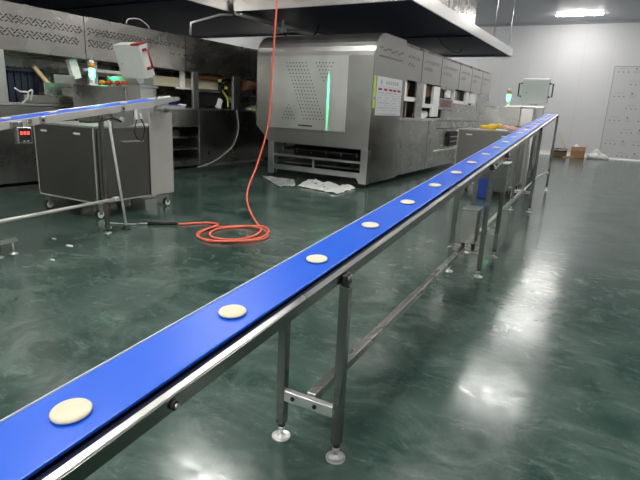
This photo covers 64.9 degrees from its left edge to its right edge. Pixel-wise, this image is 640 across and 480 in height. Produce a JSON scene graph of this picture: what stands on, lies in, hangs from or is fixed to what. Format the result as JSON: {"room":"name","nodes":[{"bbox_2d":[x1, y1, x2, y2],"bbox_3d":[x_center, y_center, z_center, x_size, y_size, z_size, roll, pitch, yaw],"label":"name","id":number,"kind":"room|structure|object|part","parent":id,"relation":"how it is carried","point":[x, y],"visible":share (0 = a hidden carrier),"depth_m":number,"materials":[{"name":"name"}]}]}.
{"room":"factory floor","nodes":[
{"label":"factory floor","id":0,"kind":"room"},
{"bbox_2d":[203,34,313,49],"bbox_3d":[-8.103,-5.244,13.620,0.200,5.670,33.700,10,17,27],"label":"wall","id":1,"kind":"structure","parent":0,"point":[248,42],"depth_m":21.65,"materials":[{"name":"white paint"}]},
{"bbox_2d":[0,154,639,479],"bbox_3d":[1.946,-0.550,9.131,23.400,0.200,34.100,10,17,27],"label":"floor","id":2,"kind":"structure","parent":0,"point":[529,368],"depth_m":3.87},
{"bbox_2d":[0,96,179,258],"bbox_3d":[-2.913,-0.779,5.472,0.356,1.658,3.700,10,17,27],"label":"conveyor","id":3,"kind":"object","parent":2,"relation":"on","point":[130,113],"visible":1,"depth_m":5.84,"materials":[{"name":"blue plastic belt"},{"name":"brushed steel"},{"name":"steel"}]},
{"bbox_3d":[-3.226,0.100,5.010,0.090,0.165,0.456,10,17,27],"label":"rail","id":4,"kind":"part","parent":3,"relation":"part of","materials":[{"name":"metal"}]},
{"bbox_3d":[-3.066,-1.289,5.319,0.016,0.555,3.500,10,17,27],"label":"rail","id":5,"kind":"part","parent":3,"relation":"part of","materials":[{"name":"metal"}]},
{"bbox_3d":[-2.850,-1.245,5.209,0.016,0.545,3.500,10,17,27],"label":"rail","id":6,"kind":"part","parent":3,"relation":"part of","materials":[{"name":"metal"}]},
{"bbox_3d":[-2.560,-0.805,5.970,0.044,1.368,0.044,10,17,27],"label":"leg","id":7,"kind":"part","parent":3,"relation":"part of","materials":[{"name":"metal"}]},
{"bbox_3d":[-2.002,-1.825,6.616,0.030,0.133,0.450,10,17,27],"label":"nose plate","id":8,"kind":"part","parent":3,"relation":"part of","materials":[{"name":"metal"}]},
{"bbox_2d":[33,112,173,218],"bbox_3d":[-3.131,-1.187,7.448,1.280,1.423,1.422,10,17,27],"label":"cabinet","id":9,"kind":"object","parent":2,"relation":"on","point":[68,158],"visible":0.77,"depth_m":6.97,"materials":[{"name":"metal"}]},
{"bbox_3d":[-3.477,-1.054,6.856,1.170,0.915,0.014,10,17,27],"label":"door","id":10,"kind":"part","parent":9,"relation":"part of","materials":[{"name":"metal"}]},
{"bbox_3d":[-3.120,-1.692,7.323,1.250,0.012,1.420,10,17,27],"label":"plate","id":11,"kind":"part","parent":9,"relation":"part of","materials":[{"name":"metal"}]},
{"bbox_3d":[-2.706,-1.054,6.992,0.012,0.915,0.850,10,17,27],"label":"door","id":12,"kind":"part","parent":9,"relation":"part of","materials":[{"name":"metal"}]},
{"bbox_3d":[-2.373,-1.292,7.548,0.016,1.203,0.455,10,17,27],"label":"panel","id":13,"kind":"part","parent":9,"relation":"part of","materials":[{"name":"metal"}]},
{"bbox_2d":[157,104,185,112],"bbox_3d":[-2.248,-1.889,7.211,0.380,0.130,0.560,10,17,27],"label":"belt","id":14,"kind":"object","parent":9,"relation":"on","point":[169,106],"visible":0.84,"depth_m":7.21,"materials":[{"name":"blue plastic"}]},
{"bbox_3d":[-2.115,-1.897,7.135,0.080,0.065,0.560,10,17,27],"label":"rail","id":15,"kind":"part","parent":14,"relation":"part of","materials":[{"name":"metal"}]},
{"bbox_2d":[72,41,157,198],"bbox_3d":[-3.365,-2.054,8.636,1.760,2.472,0.700,10,17,27],"label":"station","id":16,"kind":"object","parent":2,"relation":"on","point":[134,60],"visible":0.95,"depth_m":8.12,"materials":[{"name":"metal"}]},
{"bbox_2d":[88,60,96,84],"bbox_3d":[-3.830,-2.810,8.460,0.120,0.400,0.120,10,17,27],"label":"light","id":17,"kind":"object","parent":16,"relation":"on","point":[91,63],"depth_m":8.43,"materials":[{"name":"green plastic"}]},
{"bbox_3d":[-2.809,-3.042,7.799,0.164,0.085,0.188,10,17,27],"label":"corner trim","id":18,"kind":"part","parent":16,"relation":"part of","materials":[{"name":"red plastic"}]},
{"bbox_3d":[-2.682,-2.827,7.867,0.115,0.331,0.180,10,17,27],"label":"handle","id":19,"kind":"part","parent":16,"relation":"part of","materials":[{"name":"red plastic"}]},
{"bbox_2d":[104,222,135,224],"bbox_3d":[-2.621,-0.217,6.604,0.414,0.017,0.030,2,15,-1],"label":"thin air line","id":20,"kind":"object","parent":2,"relation":"on","point":[104,222],"visible":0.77,"depth_m":6.60,"materials":[{"name":"grey metal"}]},
{"bbox_2d":[0,0,301,193],"bbox_3d":[-4.539,-2.990,10.724,2.516,3.113,17.500,11,17,29],"label":"baking line","id":21,"kind":"object","parent":2,"relation":"on","point":[44,52],"visible":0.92,"depth_m":10.16,"materials":[{"name":"metal"}]},
{"bbox_3d":[-4.995,-2.567,7.878,0.060,0.800,0.140,11,17,29],"label":"post","id":22,"kind":"part","parent":21,"relation":"part of","materials":[{"name":"metal"}]},
{"bbox_2d":[5,65,45,101],"bbox_3d":[-4.968,-2.590,8.461,0.100,0.610,0.815,11,17,29],"label":"curtain","id":23,"kind":"object","parent":21,"relation":"hanging from","point":[22,78],"depth_m":8.42,"materials":[{"name":"blue fabric"}]},
{"bbox_3d":[-4.433,-3.168,10.558,0.400,0.650,2.600,11,17,29],"label":"frame","id":24,"kind":"part","parent":21,"relation":"part of","materials":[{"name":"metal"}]},
{"bbox_3d":[-4.321,-2.982,9.579,0.060,0.800,0.200,11,17,29],"label":"post","id":25,"kind":"part","parent":21,"relation":"part of","materials":[{"name":"metal"}]},
{"bbox_3d":[-4.041,-3.179,9.511,0.080,0.060,0.950,11,17,29],"label":"guide rail","id":26,"kind":"part","parent":21,"relation":"part of","materials":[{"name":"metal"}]},
{"bbox_2d":[172,130,196,150],"bbox_3d":[-3.354,-2.310,11.583,0.550,0.430,0.880,11,17,29],"label":"shelf","id":27,"kind":"object","parent":21,"relation":"attached to","point":[182,139],"depth_m":11.89,"materials":[{"name":"metal"}]},
{"bbox_3d":[-2.836,-3.399,11.430,0.060,0.800,0.180,11,17,29],"label":"post","id":28,"kind":"part","parent":21,"relation":"part of","materials":[{"name":"metal"}]},
{"bbox_3d":[-2.189,-2.028,13.101,0.120,0.060,2.300,11,17,29],"label":"kick rail","id":29,"kind":"part","parent":21,"relation":"part of","materials":[{"name":"metal"}]},
{"bbox_3d":[-2.107,-3.680,12.628,0.060,0.800,0.280,11,17,29],"label":"post","id":30,"kind":"part","parent":21,"relation":"part of","materials":[{"name":"metal"}]},
{"bbox_2d":[228,96,256,103],"bbox_3d":[-1.941,-3.714,13.361,0.390,0.170,1.050,11,17,29],"label":"shelf","id":31,"kind":"object","parent":21,"relation":"attached to","point":[243,99],"depth_m":13.07,"materials":[{"name":"metal"}]},
{"bbox_2d":[136,222,176,224],"bbox_3d":[-2.158,-0.221,6.657,0.523,0.048,0.050,0,15,-12],"label":"gun","id":32,"kind":"object","parent":2,"relation":"on","point":[148,223],"visible":1,"depth_m":6.65,"materials":[{"name":"black rubber"}]},
{"bbox_2d":[263,176,294,186],"bbox_3d":[-0.829,-1.319,11.055,0.616,0.052,1.552,-2,16,-19],"label":"plastic film","id":33,"kind":"object","parent":2,"relation":"on","point":[280,182],"visible":1,"depth_m":10.84,"materials":[{"name":"white plastic"}]},
{"bbox_2d":[0,114,559,479],"bbox_3d":[1.939,-0.642,5.740,0.412,1.701,13.730,10,17,27],"label":"conveyor","id":34,"kind":"object","parent":2,"relation":"on","point":[135,389],"visible":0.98,"depth_m":1.77,"materials":[{"name":"blue plastic belt"},{"name":"brushed steel"},{"name":"steel"}]},
{"bbox_2d":[49,398,92,424],"bbox_3d":[-0.595,0.408,1.204,0.094,0.018,0.094,10,16,26],"label":"disc","id":35,"kind":"object","parent":34,"relation":"on","point":[69,411],"visible":1,"depth_m":1.19,"materials":[{"name":"beige food"}]},
{"bbox_2d":[218,304,245,317],"bbox_3d":[-0.299,0.243,1.717,0.094,0.018,0.094,11,17,30],"label":"disc","id":36,"kind":"object","parent":34,"relation":"on","point":[228,311],"visible":1,"depth_m":1.70,"materials":[{"name":"beige food"}]},
{"bbox_3d":[-0.172,0.516,2.397,0.044,0.799,0.044,10,17,27],"label":"leg","id":37,"kind":"part","parent":34,"relation":"part of","materials":[{"name":"metal"}]},
{"bbox_2d":[306,254,327,262],"bbox_3d":[-0.014,0.083,2.217,0.094,0.018,0.094,12,17,30],"label":"disc","id":38,"kind":"object","parent":34,"relation":"on","point":[316,258],"visible":1,"depth_m":2.20,"materials":[{"name":"beige food"}]},
{"bbox_3d":[0.094,0.576,2.263,0.044,0.777,0.044,10,17,27],"label":"leg","id":39,"kind":"part","parent":34,"relation":"part of","materials":[{"name":"metal"}]},
{"bbox_2d":[362,222,378,227],"bbox_3d":[0.273,-0.082,2.729,0.094,0.018,0.094,10,17,27],"label":"disc","id":40,"kind":"object","parent":34,"relation":"on","point":[365,224],"visible":1,"depth_m":2.71,"materials":[{"name":"beige food"}]},
{"bbox_2d":[400,200,414,203],"bbox_3d":[0.564,-0.245,3.239,0.094,0.018,0.094,11,17,29],"label":"disc","id":41,"kind":"object","parent":34,"relation":"on","point":[401,201],"visible":1,"depth_m":3.22,"materials":[{"name":"beige food"}]},
{"bbox_2d":[429,183,441,186],"bbox_3d":[0.856,-0.408,3.748,0.094,0.018,0.094,9,16,24],"label":"disc","id":42,"kind":"object","parent":34,"relation":"on","point":[431,184],"visible":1,"depth_m":3.72,"materials":[{"name":"beige food"}]},
{"bbox_3d":[1.375,-0.246,5.137,0.044,1.021,0.044,10,17,27],"label":"leg","id":43,"kind":"part","parent":34,"relation":"part of","materials":[{"name":"metal"}]},
{"bbox_3d":[1.486,-0.314,4.902,0.155,0.012,0.220,10,17,27],"label":"housing lid","id":44,"kind":"part","parent":34,"relation":"part of","materials":[{"name":"metal"}]},
{"bbox_3d":[1.794,-0.452,5.877,0.044,1.081,0.044,10,17,27],"label":"leg","id":45,"kind":"part","parent":34,"relation":"part of","materials":[{"name":"metal"}]},
{"bbox_3d":[1.642,-0.187,5.003,0.044,0.999,0.044,10,17,27],"label":"leg","id":46,"kind":"part","parent":34,"relation":"part of","materials":[{"name":"metal"}]},
{"bbox_3d":[2.060,-0.393,5.743,0.044,1.059,0.044,10,17,27],"label":"leg","id":47,"kind":"part","parent":34,"relation":"part of","materials":[{"name":"metal"}]},
{"bbox_3d":[2.000,-0.845,5.492,0.145,0.015,0.265,10,17,27],"label":"box lid","id":48,"kind":"part","parent":34,"relation":"part of","materials":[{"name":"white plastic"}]},
{"bbox_3d":[3.416,-1.252,8.750,0.044,1.314,0.044,10,17,27],"label":"leg","id":49,"kind":"part","parent":34,"relation":"part of","materials":[{"name":"metal"}]},
{"bbox_3d":[3.683,-1.192,8.616,0.044,1.292,0.044,10,17,27],"label":"leg","id":50,"kind":"part","parent":34,"relation":"part of","materials":[{"name":"metal"}]},
{"bbox_3d":[5.223,-1.951,11.344,0.044,1.514,0.044,10,17,27],"label":"leg","id":51,"kind":"part","parent":34,"relation":"part of","materials":[{"name":"metal"}]},
{"bbox_2d":[298,179,354,193],"bbox_3d":[0.025,-1.151,10.515,1.616,0.081,0.879,16,20,41],"label":"plastic sack","id":52,"kind":"object","parent":2,"relation":"on","point":[327,186],"visible":1,"depth_m":10.36,"materials":[{"name":"white plastic"}]},
{"bbox_2d":[256,33,491,188],"bbox_3d":[2.357,-3.773,14.947,2.984,3.110,10.030,11,17,29],"label":"oven","id":53,"kind":"object","parent":2,"relation":"on","point":[323,85],"visible":0.98,"depth_m":11.08,"materials":[{"name":"metal"}]},
{"bbox_3d":[-1.091,-1.921,11.635,0.160,0.720,0.160,11,17,29],"label":"leg","id":54,"kind":"part","parent":53,"relation":"part of","materials":[{"name":"metal"}]},
{"bbox_3d":[-0.314,-2.409,10.954,1.950,0.024,0.033,11,17,29],"label":"door sill","id":55,"kind":"part","parent":53,"relation":"part of","materials":[{"name":"metal"}]},
{"bbox_3d":[-0.240,-3.877,10.577,1.950,0.015,0.014,11,17,29],"label":"door trim","id":56,"kind":"part","parent":53,"relation":"part of","materials":[{"name":"metal"}]},
{"bbox_3d":[-0.107,-1.617,11.048,2.200,0.300,0.060,11,17,29],"label":"rail","id":57,"kind":"part","parent":53,"relation":"part of","materials":[{"name":"metal"}]},
{"bbox_3d":[-0.092,-1.786,11.017,2.200,0.045,0.050,11,17,29],"label":"rail","id":58,"kind":"part","parent":53,"relation":"part of","materials":[{"name":"metal"}]},
{"bbox_3d":[0.898,-1.528,10.518,0.250,0.710,0.160,11,17,29],"label":"leg","id":59,"kind":"part","parent":53,"relation":"part of","materials":[{"name":"metal"}]},
{"bbox_2d":[372,75,402,115],"bbox_3d":[1.444,-3.038,10.691,0.009,0.770,1.480,11,17,29],"label":"notice sheet","id":60,"kind":"object","parent":53,"relation":"attached to","point":[389,90],"visible":1,"depth_m":10.66,"materials":[{"name":"paper"}]},
{"bbox_3d":[1.446,-3.112,10.696,0.012,2.310,1.601,11,17,29],"label":"plate","id":61,"kind":"part","parent":53,"relation":"part of","materials":[{"name":"metal"}]},
{"bbox_3d":[1.874,-3.208,11.443,0.030,0.845,0.115,11,17,29],"label":"bay post","id":62,"kind":"part","parent":53,"relation":"part of","materials":[{"name":"metal"}]},
{"bbox_3d":[2.413,-3.424,12.351,0.045,0.840,0.480,11,17,29],"label":"bay post","id":63,"kind":"part","parent":53,"relation":"part of","materials":[{"name":"metal"}]},
{"bbox_3d":[3.078,-3.706,13.504,0.080,0.780,0.500,11,17,29],"label":"bay post","id":64,"kind":"part","parent":53,"relation":"part of","materials":[{"name":"silver metal"}]},
{"bbox_3d":[3.231,-4.191,14.312,0.200,0.220,1.100,11,17,29],"label":"wood panel","id":65,"kind":"part","parent":53,"relation":"part of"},
{"bbox_3d":[3.927,-2.950,15.179,0.034,1.265,8.365,11,17,29],"label":"plate","id":66,"kind":"part","parent":53,"relation":"part of","materials":[{"name":"metal"}]},
{"bbox_3d":[3.876,-2.726,15.098,0.080,0.050,2.900,11,17,29],"label":"rail","id":67,"kind":"part","parent":53,"relation":"part of","materials":[{"name":"metal"}]},
{"bbox_3d":[3.558,-3.839,14.195,0.013,0.210,1.000,11,17,29],"label":"warning plate","id":68,"kind":"part","parent":53,"relation":"part of","materials":[{"name":"red plastic"}]},
{"bbox_3d":[3.559,-3.981,14.203,0.040,0.600,1.270,11,17,29],"label":"bay panel","id":69,"kind":"part","parent":53,"relation":"part of","materials":[{"name":"metal"}]},
{"bbox_3d":[4.014,-4.793,14.694,0.034,0.760,8.365,11,17,29],"label":"plate","id":70,"kind":"part","parent":53,"relation":"part of","materials":[{"name":"metal"}]},
{"bbox_3d":[4.529,-3.944,15.908,0.070,0.230,4.600,11,17,29],"label":"panel","id":71,"kind":"part","parent":53,"relation":"part of","materials":[{"name":"metal"}]},
{"bbox_3d":[4.492,-4.386,15.970,0.300,0.590,2.760,11,17,29],"label":"bay panel","id":72,"kind":"part","parent":53,"relation":"part of","materials":[{"name":"metal"}]},
{"bbox_3d":[5.712,-4.793,17.717,0.030,0.620,1.570,11,17,29],"label":"panel","id":73,"kind":"part","parent":53,"relation":"part of","materials":[{"name":"metal"}]},
{"bbox_2d":[476,178,487,198],"bbox_3d":[3.245,-1.029,10.047,0.316,0.380,0.316,10,17,27],"label":"plastic crate","id":74,"kind":"object","parent":2,"relation":"on","point":[482,183],"visible":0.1,"depth_m":9.91,"materials":[{"name":"blue plastic"}]},
{"bbox_2d":[454,127,527,197],"bbox_3d":[3.653,-1.696,10.801,1.262,1.322,1.172,10,17,27],"label":"cabinet","id":75,"kind":"object","parent":2,"relation":"on","point":[470,140],"visible":0.38,"depth_m":10.33,"materials":[{"name":"metal"}]},
{"bbox_3d":[3.682,-2.329,10.636,1.260,0.012,1.170,10,17,27],"label":"plate","id":76,"kind":"part","parent":75,"relation":"part of","materials":[{"name":"metal"}]},
{"bbox_3d":[3.383,-1.676,10.286,1.180,1.000,0.014,10,17,27],"label":"door","id":77,"kind":"part","parent":75,"relation":"part of","materials":[{"name":"metal"}]},
{"bbox_2d":[480,124,502,129],"bbox_3d":[3.514,-2.333,10.333,0.438,0.122,0.232,6,15,14],"label":"glove","id":78,"kind":"object","parent":75,"relation":"on","point":[490,126],"visible":1,"depth_m":10.25,"materials":[{"name":"yellow rubber"}]},
{"bbox_2d":[503,125,518,130],"bbox_3d":[3.822,-2.239,10.076,0.189,0.100,0.357,-11,20,-43],"label":"glove","id":79,"kind":"object","parent":75,"relation":"on","point":[510,128],"visible":0.97,"depth_m":10.05,"materials":[{"name":"pink rubber"}]},
{"bbox_3d":[4.120,-1.658,10.352,0.012,1.000,0.690,10,17,27],"label":"door","id":80,"kind":"part","parent":75,"relation":"part of","materials":[{"name":"metal"}]},
{"bbox_3d":[4.389,-1.775,10.826,0.016,1.090,0.365,10,17,27],"label":"panel","id":81,"kind":"part","parent":75,"relation":"part of","materials":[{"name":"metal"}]},
{"bbox_2d":[478,78,553,186],"bbox_3d":[4.775,-2.674,12.429,1.550,2.487,1.100,10,17,27],"label":"station","id":82,"kind":"object","parent":2,"relation":"on","point":[535,91],"visible":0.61,"depth_m":11.87,"materials":[{"name":"metal"}]},
{"bbox_2d":[505,89,510,105],"bbox_3d":[4.530,-3.427,12.095,0.120,0.400,0.120,10,17,27],"label":"light","id":83,"kind":"object","parent":82,"relation":"on","point":[509,90],"depth_m":12.06,"materials":[{"name":"green plastic"}]},
{"bbox_3d":[5.093,-2.189,11.957,0.150,1.820,0.200,10,17,27],"label":"post","id":84,"kind":"part","parent":82,"relation":"part of","materials":[{"name":"metal"}]},
{"bbox_2d":[523,137,532,190],"bbox_3d":[4.613,-1.808,11.146,0.100,1.450,0.100,10,17,27],"label":"conveyor leg","id":85,"kind":"object","parent":2,"relation":"on","point":[530,144],"visible":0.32,"depth_m":11.16,"materials":[{"name":"metal"}]},
{"bbox_2d":[550,148,567,156],"bbox_3d":[10.529,-3.864,22.215,0.640,0.340,0.430,10,17,27],"label":"crate","id":86,"kind":"object","parent":2,"relation":"on","point":[559,152],"visible":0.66,"depth_m":22.05,"materials":[{"name":"wood"}]},
{"bbox_2d":[570,144,587,158],"bbox_3d":[11.239,-3.870,21.869,0.595,0.592,0.542,10,17,27],"label":"cardboard box","id":87,"kind":"object","parent":2,"relation":"on","point":[577,152],"visible":0.84,"depth_m":21.69,"materials":[{"name":"brown cardboard"}]},
{"bbox_2d":[587,149,608,159],"bbox_3d":[11.960,-3.692,21.643,0.873,0.430,0.459,7,15,16],"label":"plastic bags","id":88,"kind":"object","parent":2,"relation":"on","point":[595,154],"visible":0.99,"depth_m":21.55},
{"bbox_2d":[447,22,639,153],"bbox_3d":[10.160,-6.816,22.885,23.000,5.670,0.200,10,17,27],"label":"wall","id":89,"kind":"structure","parent":0,"point":[580,60],"depth_m":22.32,"materials":[{"name":"white paint"}]},
{"bbox_2d":[477,19,639,26],"bbox_3d":[10.216,-9.476,22.049,23.000,0.100,0.100,10,17,27],"label":"trim","id":90,"kind":"structure","parent":89,"relation":"attached to","point":[635,20],"depth_m":21.90,"materials":[{"name":"grey metal"}]},
{"bbox_2d":[539,150,639,160],"bbox_3d":[9.965,-4.125,23.461,23.000,0.160,0.090,10,17,27],"label":"baseboard","id":91,"kind":"structure","parent":89,"relation":"attached to","point":[541,151],"depth_m":22.52,"materials":[{"name":"white ceramic"}]},
{"bbox_2d":[599,66,639,159],"bbox_3d":[13.868,-5.252,21.048,3.370,3.820,0.039,10,17,27],"label":"board","id":92,"kind":"object","parent":89,"relation":"attached to","point":[620,138],"visible":1,"depth_m":21.52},
{"bbox_2d":[475,0,639,24],"bbox_3d":[2.215,-6.221,7.639,23.400,0.200,34.100,10,17,27],"label":"ceiling","id":93,"kind":"structure","parent":0,"point":[525,11],"depth_m":19.61,"materials":[{"name":"grey paint"}]},
{"bbox_2d":[5,0,312,38],"bbox_3d":[-6.295,-5.905,9.378,5.620,2.069,14.600,11,17,29],"label":"exhaust hood","id":94,"kind":"object","parent":93,"relation":"hanging from","point":[171,16],"visible":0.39,"depth_m":12.55,"materials":[{"name":"metal"}]},
{"bbox_2d":[189,13,232,34],"bbox_3d":[-2.390,-4.785,11.141,0.087,0.620,1.207,14,19,37],"label":"pipe","id":95,"kind":"object","parent":94,"relation":"hanging from","point":[219,14],"visible":1,"depth_m":10.98,"materials":[{"name":"metal"}]},
{"bbox_2d":[179,0,277,242],"bbox_3d":[-0.866,-2.961,6.254,1.341,5.666,2.161,10,17,27],"label":"air hose","id":96,"kind":"object","parent":93,"relation":"hanging from","point":[216,226],"visible":1,"depth_m":6.68,"materials":[{"name":"orange rubber"}]},
{"bbox_2d":[234,0,514,56],"bbox_3d":[2.392,-6.579,14.185,4.240,2.416,9.730,11,17,29],"label":"exhaust hood","id":97,"kind":"object","parent":93,"relation":"hanging from","point":[420,23],"visible":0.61,"depth_m":12.26,"materials":[{"name":"metal"}]},
{"bbox_2d":[235,12,311,35],"bbox_3d":[-0.698,-5.491,13.155,0.278,0.120,4.359,12,17,32],"label":"duct pipe","id":98,"kind":"object","parent":97,"relation":"attached to","point":[236,14],"visible":0.68,"depth_m":12.31,"materials":[{"name":"metal"}]},
{"bbox_3d":[5.249,-6.840,14.911,0.060,2.019,0.060,11,17,29],"label":"suspension rod","id":99,"kind":"part","parent":97,"relation":"part of","materials":[{"name":"metal"}]},
{"bbox_3d":[6.421,-7.291,16.838,0.060,2.019,0.060,11,17,29],"label":"suspension rod","id":100,"kind":"part","parent":97,"relation":"part of","materials":[{"name":"metal"}]},
{"bbox_2d":[556,12,604,15],"bbox_3d":[10.276,-8.923,19.926,1.720,0.085,0.300,10,17,27],"label":"ceiling lamp","id":101,"kind":"object","parent":93,"relation":"attached to","point":[583,13],"visible":1,"depth_m":19.83,"materials":[{"name":"white plastic"}]}
]}

